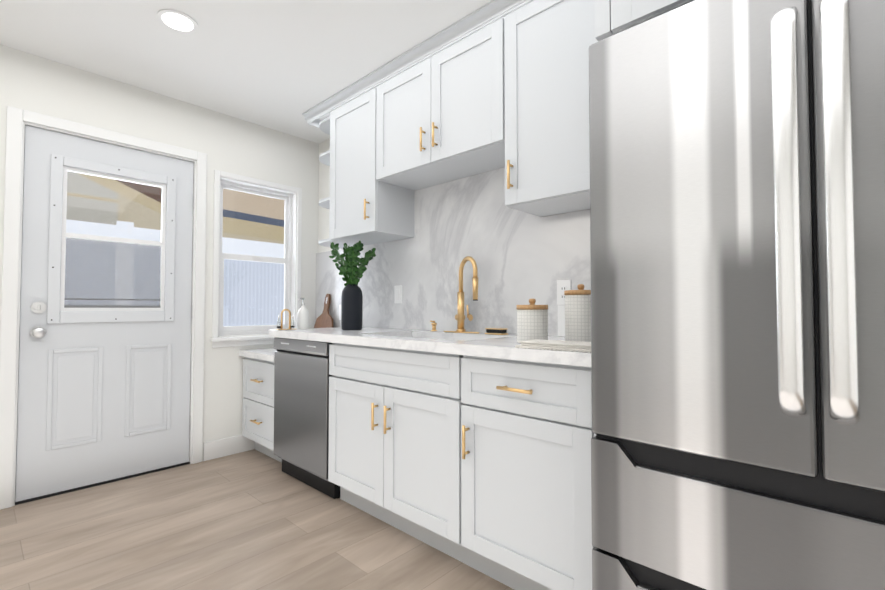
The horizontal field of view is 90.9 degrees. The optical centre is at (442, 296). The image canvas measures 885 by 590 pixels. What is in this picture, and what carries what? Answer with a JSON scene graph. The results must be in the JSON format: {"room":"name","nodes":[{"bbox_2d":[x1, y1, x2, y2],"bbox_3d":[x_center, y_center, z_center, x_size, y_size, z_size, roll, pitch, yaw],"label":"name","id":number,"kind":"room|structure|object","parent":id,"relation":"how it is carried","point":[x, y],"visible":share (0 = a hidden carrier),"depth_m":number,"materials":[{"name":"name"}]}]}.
{"room":"kitchen","nodes":[
{"label":"kitchen","id":0,"kind":"room"},
{"bbox_2d":[0,44,318,460],"bbox_3d":[-2.275,-0.109,2.422,0.120,2.440,3.720,-1,-2,43],"label":"wall","id":1,"kind":"structure","parent":0,"point":[48,87],"depth_m":3.02,"materials":[{"name":"white paint"}]},
{"bbox_2d":[0,106,206,509],"bbox_3d":[-2.019,0.059,2.681,0.136,2.119,0.984,-1,-2,43],"label":"door frame","id":2,"kind":"structure","parent":1,"relation":"attached to","point":[12,246],"depth_m":2.35,"materials":[{"name":"white paint"}]},
{"bbox_2d":[15,125,193,501],"bbox_3d":[-1.980,0.088,2.653,0.114,2.031,0.848,-1,-2,43],"label":"entry door","id":3,"kind":"structure","parent":1,"relation":"in","point":[104,391],"depth_m":2.59,"materials":[{"name":"white paint"}]},
{"bbox_2d":[203,435,254,460],"bbox_3d":[-1.514,1.068,3.110,0.013,0.125,0.356,-1,-2,43],"label":"baseboard","id":4,"kind":"structure","parent":1,"relation":"attached to","point":[219,448],"depth_m":3.08,"materials":[{"name":"white paint"}]},
{"bbox_2d":[210,170,301,347],"bbox_3d":[-1.403,-0.261,3.317,0.155,1.252,0.694,-1,-2,43],"label":"window","id":5,"kind":"structure","parent":1,"relation":"in","point":[286,261],"depth_m":3.32,"materials":[{"name":"white plastic"}]},
{"bbox_2d":[0,449,513,589],"bbox_3d":[-0.513,1.094,0.670,5.040,0.060,3.840,-1,-2,43],"label":"floor","id":6,"kind":"structure","parent":0,"point":[253,519],"depth_m":1.96,"materials":[{"name":"brown wood"}]},
{"bbox_2d":[242,357,269,456],"bbox_3d":[-1.059,0.701,3.199,0.569,0.864,0.650,-1,-2,43],"label":"base cabinet","id":7,"kind":"object","parent":6,"relation":"on","point":[256,372],"depth_m":3.03,"materials":[{"name":"white paint"}]},
{"bbox_2d":[239,348,276,361],"bbox_3d":[-1.065,0.413,3.219,0.544,0.040,0.640,-1,-2,43],"label":"countertop","id":8,"kind":"structure","parent":7,"relation":"on","point":[266,354],"depth_m":3.01,"materials":[{"name":"stone"}]},
{"bbox_2d":[270,361,281,462],"bbox_3d":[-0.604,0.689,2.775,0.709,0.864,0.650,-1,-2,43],"label":"end panel","id":9,"kind":"object","parent":6,"relation":"on","point":[272,455],"depth_m":2.87,"materials":[{"name":"white paint"}]},
{"bbox_2d":[273,337,339,498],"bbox_3d":[-0.640,0.690,2.776,0.605,0.862,0.625,-1,-2,43],"label":"dishwasher","id":10,"kind":"object","parent":6,"relation":"on","point":[301,409],"visible":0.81,"depth_m":2.52,"materials":[{"name":"grey metal"}]},
{"bbox_2d":[328,343,441,551],"bbox_3d":[-0.027,0.674,2.240,1.002,0.864,0.650,-1,-2,43],"label":"base cabinet","id":11,"kind":"object","parent":6,"relation":"on","point":[385,457],"depth_m":2.01,"materials":[{"name":"white paint"}]},
{"bbox_2d":[442,353,595,589],"bbox_3d":[0.486,0.661,1.763,0.675,0.864,0.650,-1,-2,43],"label":"base cabinet","id":12,"kind":"object","parent":6,"relation":"on","point":[482,464],"depth_m":1.53,"materials":[{"name":"white paint"}]},
{"bbox_2d":[268,327,590,366],"bbox_3d":[-0.077,0.220,2.278,2.184,0.042,0.680,-1,-2,43],"label":"countertop","id":13,"kind":"structure","parent":12,"relation":"on","point":[486,345],"depth_m":1.92,"materials":[{"name":"stone"}]},
{"bbox_2d":[275,309,294,329],"bbox_3d":[-1.010,0.146,2.807,0.044,0.134,0.130,-1,-2,43],"label":"cruet","id":14,"kind":"object","parent":13,"relation":"on","point":[281,323],"visible":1,"depth_m":2.80,"materials":[{"name":"gold metal"}]},
{"bbox_2d":[297,298,308,328],"bbox_3d":[-0.927,0.114,2.897,0.074,0.203,0.074,-1,-2,43],"label":"soap dispenser","id":15,"kind":"object","parent":13,"relation":"on","point":[303,318],"visible":1,"depth_m":2.87,"materials":[{"name":"white ceramic"}]},
{"bbox_2d":[314,294,333,327],"bbox_3d":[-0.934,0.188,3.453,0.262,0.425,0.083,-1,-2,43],"label":"cutting board","id":16,"kind":"object","parent":13,"relation":"on","point":[324,319],"visible":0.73,"depth_m":3.45,"materials":[{"name":"brown wood"}]},
{"bbox_2d":[329,241,375,329],"bbox_3d":[-0.578,-0.076,2.772,0.385,0.577,0.370,-1,-2,43],"label":"vase","id":17,"kind":"object","parent":13,"relation":"on","point":[351,272],"visible":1,"depth_m":2.72,"materials":[{"name":"black ceramic"}]},
{"bbox_2d":[430,320,436,330],"bbox_3d":[-0.055,0.175,2.603,0.036,0.065,0.048,-1,-2,43],"label":"soap pump","id":18,"kind":"object","parent":13,"relation":"on","point":[433,324],"visible":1,"depth_m":2.60,"materials":[{"name":"gold metal"}]},
{"bbox_2d":[444,256,478,332],"bbox_3d":[0.102,-0.009,2.437,0.293,0.424,0.100,-1,-2,43],"label":"faucet","id":19,"kind":"object","parent":13,"relation":"on","point":[460,317],"visible":1,"depth_m":2.44,"materials":[{"name":"gold metal"}]},
{"bbox_2d":[485,328,507,334],"bbox_3d":[0.282,0.183,2.277,0.110,0.032,0.060,-1,-2,43],"label":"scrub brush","id":20,"kind":"object","parent":13,"relation":"on","point":[496,331],"visible":1,"depth_m":2.25,"materials":[{"name":"gold metal"}]},
{"bbox_2d":[516,299,547,341],"bbox_3d":[0.357,0.096,1.732,0.124,0.175,0.124,-1,-2,43],"label":"canister","id":21,"kind":"object","parent":13,"relation":"on","point":[532,320],"visible":0.85,"depth_m":1.68,"materials":[{"name":"ceramic"}]},
{"bbox_2d":[515,339,590,351],"bbox_3d":[0.410,0.166,1.483,0.290,0.022,0.161,-1,-2,39],"label":"dish towel","id":22,"kind":"object","parent":13,"relation":"on","point":[574,346],"visible":0.73,"depth_m":1.45,"materials":[{"name":"white fabric"}]},
{"bbox_2d":[564,284,590,341],"bbox_3d":[0.557,0.068,1.751,0.129,0.233,0.129,-1,-2,43],"label":"canister","id":23,"kind":"object","parent":13,"relation":"on","point":[578,315],"visible":0.69,"depth_m":1.70,"materials":[{"name":"ceramic"}]},
{"bbox_2d":[589,0,884,589],"bbox_3d":[0.985,0.180,1.123,0.938,1.792,0.834,-1,-2,43],"label":"refrigerator","id":24,"kind":"object","parent":6,"relation":"on","point":[737,201],"visible":1,"depth_m":0.96,"materials":[{"name":"grey metal"}]},
{"bbox_2d":[0,0,533,142],"bbox_3d":[-0.513,-1.405,0.739,5.040,0.060,3.840,-1,-2,43],"label":"ceiling","id":25,"kind":"structure","parent":0,"point":[281,65],"depth_m":2.29,"materials":[{"name":"white paint"}]},
{"bbox_2d":[157,9,197,32],"bbox_3d":[-1.284,-1.333,2.114,0.170,0.008,0.170,-1,-2,43],"label":"recessed light","id":26,"kind":"object","parent":25,"relation":"in","point":[176,20],"visible":1,"depth_m":2.11,"materials":[{"name":"white paint"}]},
{"bbox_2d":[318,139,340,252],"bbox_3d":[0.753,-0.118,2.066,4.800,2.440,0.120,-1,-2,43],"label":"wall","id":27,"kind":"structure","parent":0,"point":[324,192],"depth_m":3.62,"materials":[{"name":"white paint"}]},
{"bbox_2d":[302,0,589,248],"bbox_3d":[-0.117,-0.863,2.382,2.329,0.932,0.628,-1,-2,43],"label":"upper cabinet","id":28,"kind":"object","parent":27,"relation":"attached to","point":[509,92],"depth_m":2.14,"materials":[{"name":"white paint"}]},
{"bbox_2d":[590,0,693,44],"bbox_3d":[1.068,-0.864,1.280,1.003,0.873,0.628,-1,-2,43],"label":"upper cabinet","id":29,"kind":"object","parent":28,"relation":"attached to","point":[608,18],"depth_m":1.34,"materials":[{"name":"white paint"}]},
{"bbox_2d":[316,167,590,336],"bbox_3d":[-0.052,-0.157,2.718,2.732,1.070,0.018,-1,-2,43],"label":"backsplash","id":30,"kind":"structure","parent":27,"relation":"attached to","point":[521,257],"depth_m":2.52,"materials":[{"name":"stone"}]},
{"bbox_2d":[339,305,340,319],"bbox_3d":[-0.778,0.123,3.367,0.074,0.120,0.009,-1,-2,43],"label":"outlet","id":31,"kind":"object","parent":30,"relation":"attached to","point":[339,305],"depth_m":3.38,"materials":[{"name":"white plastic"}]},
{"bbox_2d":[394,285,401,302],"bbox_3d":[-0.297,-0.013,2.924,0.074,0.120,0.009,-1,-2,43],"label":"outlet","id":32,"kind":"object","parent":30,"relation":"attached to","point":[397,289],"depth_m":2.92,"materials":[{"name":"white plastic"}]},
{"bbox_2d":[557,280,570,335],"bbox_3d":[0.588,0.055,2.099,0.069,0.267,0.008,-1,-2,43],"label":"outlet","id":33,"kind":"object","parent":30,"relation":"attached to","point":[563,286],"depth_m":2.11,"materials":[{"name":"white plastic"}]},
{"label":"outside","id":34,"kind":"structure","parent":0,"visible":0},
{"bbox_2d":[64,171,283,325],"bbox_3d":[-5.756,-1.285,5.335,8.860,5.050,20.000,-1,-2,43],"label":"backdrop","id":35,"kind":"structure","parent":34,"point":[139,226],"depth_m":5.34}
]}

